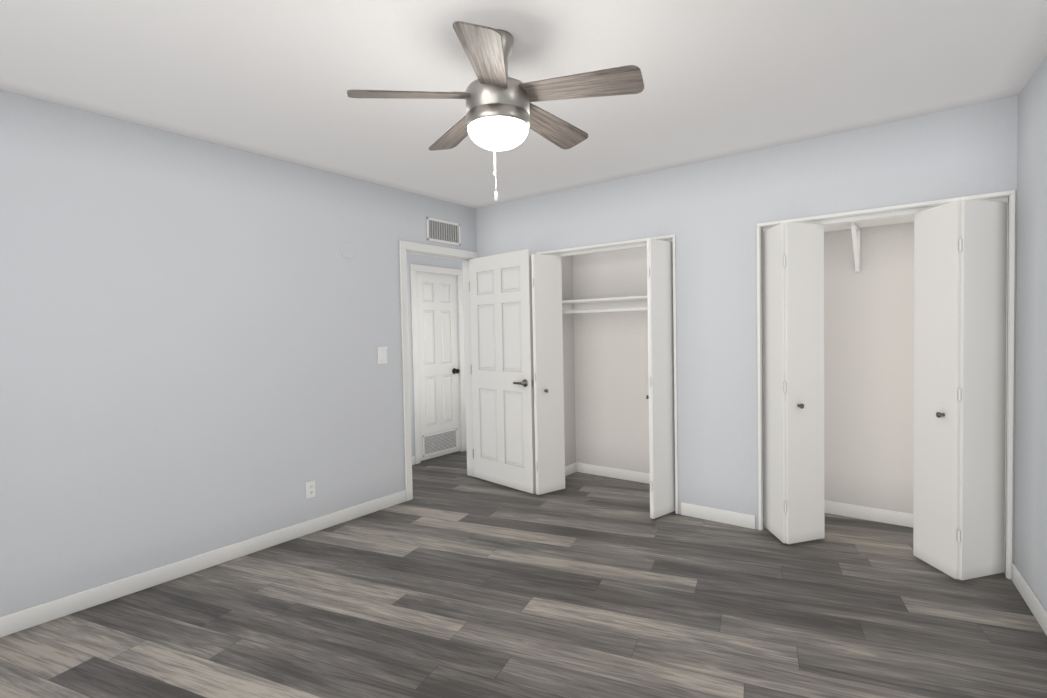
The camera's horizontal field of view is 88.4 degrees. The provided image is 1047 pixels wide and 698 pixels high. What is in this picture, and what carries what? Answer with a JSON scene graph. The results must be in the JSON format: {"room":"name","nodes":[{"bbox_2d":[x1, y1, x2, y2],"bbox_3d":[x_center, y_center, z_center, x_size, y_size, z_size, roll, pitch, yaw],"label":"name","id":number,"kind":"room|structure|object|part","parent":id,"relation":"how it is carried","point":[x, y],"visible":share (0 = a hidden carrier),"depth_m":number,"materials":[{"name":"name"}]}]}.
{"room":"empty bedroom","nodes":[
{"label":"empty bedroom","id":0,"kind":"room"},
{"bbox_2d":[0,90,476,616],"bbox_3d":[-1.814,0.027,3.423,0.120,2.550,4.420,0,2,37],"label":"wall","id":1,"kind":"structure","parent":0,"point":[194,334],"depth_m":3.09,"materials":[{"name":"paint"}]},
{"bbox_2d":[0,490,405,637],"bbox_3d":[-1.987,1.269,3.093,0.013,0.095,3.355,0,2,37],"label":"baseboard","id":2,"kind":"structure","parent":1,"relation":"attached to","point":[18,621],"depth_m":3.08,"materials":[{"name":"white wood"}]},
{"bbox_2d":[306,480,315,498],"bbox_3d":[-1.484,0.980,3.754,0.009,0.116,0.072,0,2,37],"label":"electrical outlet plate","id":3,"kind":"object","parent":1,"relation":"attached to","point":[310,490],"visible":1,"depth_m":3.75,"materials":[{"name":"white plastic"}]},
{"bbox_2d":[378,346,386,363],"bbox_3d":[-1.110,0.049,4.238,0.010,0.136,0.084,0,2,37],"label":"switch plate","id":4,"kind":"object","parent":1,"relation":"attached to","point":[382,355],"visible":1,"depth_m":4.24,"materials":[{"name":"white plastic"}]},
{"bbox_2d":[399,240,477,500],"bbox_3d":[-0.755,0.168,4.811,0.152,2.138,0.940,0,2,37],"label":"door frame","id":5,"kind":"structure","parent":1,"relation":"attached to","point":[404,246],"depth_m":4.59,"materials":[{"name":"white wood"}]},
{"bbox_2d":[469,249,564,494],"bbox_3d":[-0.038,0.186,4.808,0.394,2.050,1.013,-3,2,-44],"label":"bedroom door","id":6,"kind":"structure","parent":5,"relation":"attached to","point":[500,290],"depth_m":4.61,"materials":[{"name":"white wood"}]},
{"label":"lever","id":7,"kind":"part","parent":6,"relation":"part of","materials":[{"name":"black metal"}]},
{"bbox_3d":[0.221,0.211,4.564,0.190,2.000,0.305,0,2,20],"label":"left bifold door panel","id":8,"kind":"part","parent":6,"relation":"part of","materials":[{"name":"white wood"}]},
{"bbox_2d":[426,217,460,245],"bbox_3d":[-0.704,-1.038,4.766,0.012,0.200,0.410,0,2,37],"label":"air vent","id":9,"kind":"object","parent":1,"relation":"in","point":[443,231],"visible":1,"depth_m":4.76,"materials":[{"name":"grey metal"}]},
{"bbox_2d":[406,253,465,455],"bbox_3d":[-1.432,-0.043,5.406,0.120,2.550,3.600,0,2,37],"label":"wall","id":10,"kind":"structure","parent":0,"point":[418,259],"depth_m":5.65,"materials":[{"name":"paint"}]},
{"bbox_2d":[416,271,459,460],"bbox_3d":[-0.930,0.177,5.959,0.114,2.030,0.624,0,2,37],"label":"hall door","id":11,"kind":"structure","parent":10,"relation":"in","point":[437,338],"depth_m":5.96,"materials":[{"name":"white wood"}]},
{"bbox_2d":[424,431,455,453],"bbox_3d":[-0.940,1.037,6.006,0.050,0.180,0.484,0,2,37],"label":"louvres","id":12,"kind":"object","parent":11,"relation":"attached to","point":[439,441],"visible":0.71,"depth_m":5.98,"materials":[{"name":"white paint"}]},
{"bbox_3d":[-0.765,0.253,6.141,0.073,0.066,0.066,0,2,37],"label":"knob","id":13,"kind":"part","parent":11,"relation":"part of","materials":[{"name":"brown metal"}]},
{"bbox_2d":[410,264,465,463],"bbox_3d":[-0.975,0.149,5.992,0.136,2.110,0.770,0,2,37],"label":"door frame","id":14,"kind":"structure","parent":10,"relation":"attached to","point":[414,268],"depth_m":5.90,"materials":[{"name":"white wood"}]},
{"bbox_2d":[0,450,1046,697],"bbox_3d":[0.170,1.330,2.881,5.800,0.100,5.870,0,2,37],"label":"floor","id":15,"kind":"structure","parent":0,"point":[452,578],"depth_m":2.59,"materials":[{"name":"laminate"}]},
{"bbox_2d":[0,0,1046,208],"bbox_3d":[0.117,-1.318,2.798,5.800,0.100,5.870,0,2,37],"label":"ceiling","id":16,"kind":"structure","parent":0,"point":[276,79],"depth_m":2.42,"materials":[{"name":"paint"}]},
{"bbox_2d":[347,21,643,200],"bbox_3d":[-0.077,-0.916,2.189,1.123,0.657,1.086,0,2,37],"label":"fan","id":17,"kind":"object","parent":16,"relation":"hanging from","point":[503,113],"visible":1,"depth_m":2.06,"materials":[{"name":"grey wood"}]},
{"bbox_3d":[-0.434,-0.983,2.080,0.473,0.006,0.150,-6,17,-14],"label":"blade","id":18,"kind":"part","parent":17,"relation":"part of","materials":[{"name":"grey wood"}]},
{"bbox_3d":[-0.285,-0.997,2.452,0.150,0.006,0.473,-19,7,-31],"label":"blade","id":19,"kind":"part","parent":17,"relation":"part of","materials":[{"name":"grey wood"}]},
{"label":"blade","id":20,"kind":"part","parent":17,"relation":"part of","materials":[{"name":"grey wood"}]},
{"bbox_3d":[-0.113,-0.708,2.134,0.034,0.246,0.030,0,2,37],"label":"pull chain","id":21,"kind":"part","parent":17,"relation":"part of","materials":[{"name":"white plastic"}]},
{"bbox_3d":[0.114,-1.004,2.425,0.150,0.006,0.473,-18,-13,38],"label":"blade","id":22,"kind":"part","parent":17,"relation":"part of","materials":[{"name":"grey wood"}]},
{"bbox_3d":[0.212,-0.994,2.037,0.473,0.006,0.150,4,-10,22],"label":"blade","id":23,"kind":"part","parent":17,"relation":"part of","materials":[{"name":"grey wood"}]},
{"bbox_2d":[561,222,913,512],"bbox_3d":[1.345,-0.065,4.330,4.040,2.550,0.620,0,2,37],"label":"wall","id":24,"kind":"structure","parent":0,"point":[869,384],"depth_m":3.87,"materials":[{"name":"paint"}]},
{"bbox_2d":[562,296,646,313],"bbox_3d":[0.906,-0.381,4.693,1.298,0.129,0.309,0,2,37],"label":"closet shelf","id":25,"kind":"object","parent":24,"relation":"attached to","point":[631,303],"visible":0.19,"depth_m":4.83,"materials":[{"name":"white wood"}]},
{"bbox_3d":[0.838,-0.339,4.604,1.259,0.052,0.052,0,2,37],"label":"rod","id":26,"kind":"part","parent":25,"relation":"part of","materials":[{"name":"white metal"}]},
{"bbox_2d":[565,462,649,483],"bbox_3d":[0.880,1.162,4.667,1.300,0.095,0.500,0,2,37],"label":"baseboard","id":27,"kind":"structure","parent":24,"relation":"attached to","point":[624,474],"depth_m":5.03,"materials":[{"name":"white wood"}]},
{"bbox_2d":[824,500,912,527],"bbox_3d":[2.322,1.168,3.565,1.310,0.095,0.500,0,2,37],"label":"baseboard","id":28,"kind":"structure","parent":24,"relation":"attached to","point":[873,514],"depth_m":3.78,"materials":[{"name":"white wood"}]},
{"bbox_2d":[824,214,913,271],"bbox_3d":[2.343,-0.696,3.582,1.308,0.318,0.309,0,2,37],"label":"closet shelf","id":29,"kind":"object","parent":24,"relation":"attached to","point":[854,227],"visible":0.29,"depth_m":3.62,"materials":[{"name":"white wood"}]},
{"bbox_2d":[476,96,1017,561],"bbox_3d":[1.120,-0.051,4.036,4.040,2.550,0.120,0,2,37],"label":"wall","id":30,"kind":"structure","parent":0,"point":[710,214],"depth_m":3.71,"materials":[{"name":"paint"}]},
{"bbox_2d":[537,234,677,513],"bbox_3d":[0.672,0.192,4.390,1.240,2.060,0.120,0,2,37],"label":"door frame","id":31,"kind":"structure","parent":30,"relation":"attached to","point":[610,246],"depth_m":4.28,"materials":[{"name":"white wood"}]},
{"bbox_2d":[549,239,671,256],"bbox_3d":[0.646,-0.803,4.350,1.196,0.028,0.030,0,2,37],"label":"trim","id":32,"kind":"structure","parent":30,"relation":"attached to","point":[621,247],"depth_m":4.33,"materials":[{"name":"white wood"}]},
{"bbox_2d":[646,239,674,518],"bbox_3d":[0.973,0.215,3.975,0.305,2.000,0.155,-3,2,-40],"label":"door","id":33,"kind":"structure","parent":30,"relation":"in","point":[660,396],"depth_m":3.89,"materials":[{"name":"white wood"}]},
{"bbox_3d":[0.965,0.215,3.971,0.028,2.000,0.292,0,2,24],"label":"panel","id":34,"kind":"part","parent":33,"relation":"part of","materials":[{"name":"white wood"}]},
{"bbox_2d":[681,502,754,528],"bbox_3d":[0.586,1.176,4.418,2.495,0.095,0.013,0,2,37],"label":"baseboard","id":35,"kind":"structure","parent":30,"relation":"attached to","point":[721,515],"depth_m":3.80,"materials":[{"name":"white wood"}]},
{"bbox_2d":[763,222,824,543],"bbox_3d":[1.765,0.215,3.475,0.296,2.000,0.312,-1,2,2],"label":"door","id":36,"kind":"structure","parent":30,"relation":"in","point":[793,292],"depth_m":3.38,"materials":[{"name":"white wood"}]},
{"bbox_3d":[1.768,0.218,3.386,0.292,2.000,0.028,-2,2,-18],"label":"panel","id":37,"kind":"part","parent":36,"relation":"part of","materials":[{"name":"white wood"}]},
{"bbox_2d":[762,197,1007,231],"bbox_3d":[2.097,-0.797,3.243,1.226,0.028,0.030,0,2,37],"label":"trim","id":38,"kind":"structure","parent":30,"relation":"attached to","point":[874,216],"depth_m":3.22,"materials":[{"name":"white wood"}]},
{"bbox_2d":[757,190,1015,578],"bbox_3d":[2.123,0.198,3.282,1.270,2.060,0.120,0,2,37],"label":"door frame","id":39,"kind":"structure","parent":30,"relation":"attached to","point":[1007,379],"depth_m":2.96,"materials":[{"name":"white wood"}]},
{"bbox_2d":[913,199,1006,579],"bbox_3d":[2.390,0.217,3.003,0.338,2.000,0.321,-2,2,-16],"label":"door","id":40,"kind":"structure","parent":30,"relation":"in","point":[960,269],"depth_m":2.87,"materials":[{"name":"white wood"}]},
{"bbox_3d":[2.289,0.220,2.983,0.028,2.000,0.312,-1,2,0],"label":"panel","id":41,"kind":"part","parent":40,"relation":"part of","materials":[{"name":"white wood"}]},
{"bbox_3d":[2.260,0.357,2.917,0.034,0.032,0.032,-1,39,0],"label":"knob","id":42,"kind":"part","parent":40,"relation":"part of","materials":[{"name":"grey metal"}]},
{"bbox_2d":[1014,56,1046,609],"bbox_3d":[1.449,0.043,0.842,0.120,2.550,4.600,0,2,31],"label":"wall","id":43,"kind":"structure","parent":0,"point":[1030,515],"depth_m":2.57,"materials":[{"name":"paint"}]},
{"bbox_2d":[1011,562,1046,635],"bbox_3d":[1.443,1.268,0.958,0.013,0.095,4.500,0,2,31],"label":"baseboard","id":44,"kind":"structure","parent":43,"relation":"attached to","point":[1032,600],"depth_m":2.57,"materials":[{"name":"white wood"}]}
]}

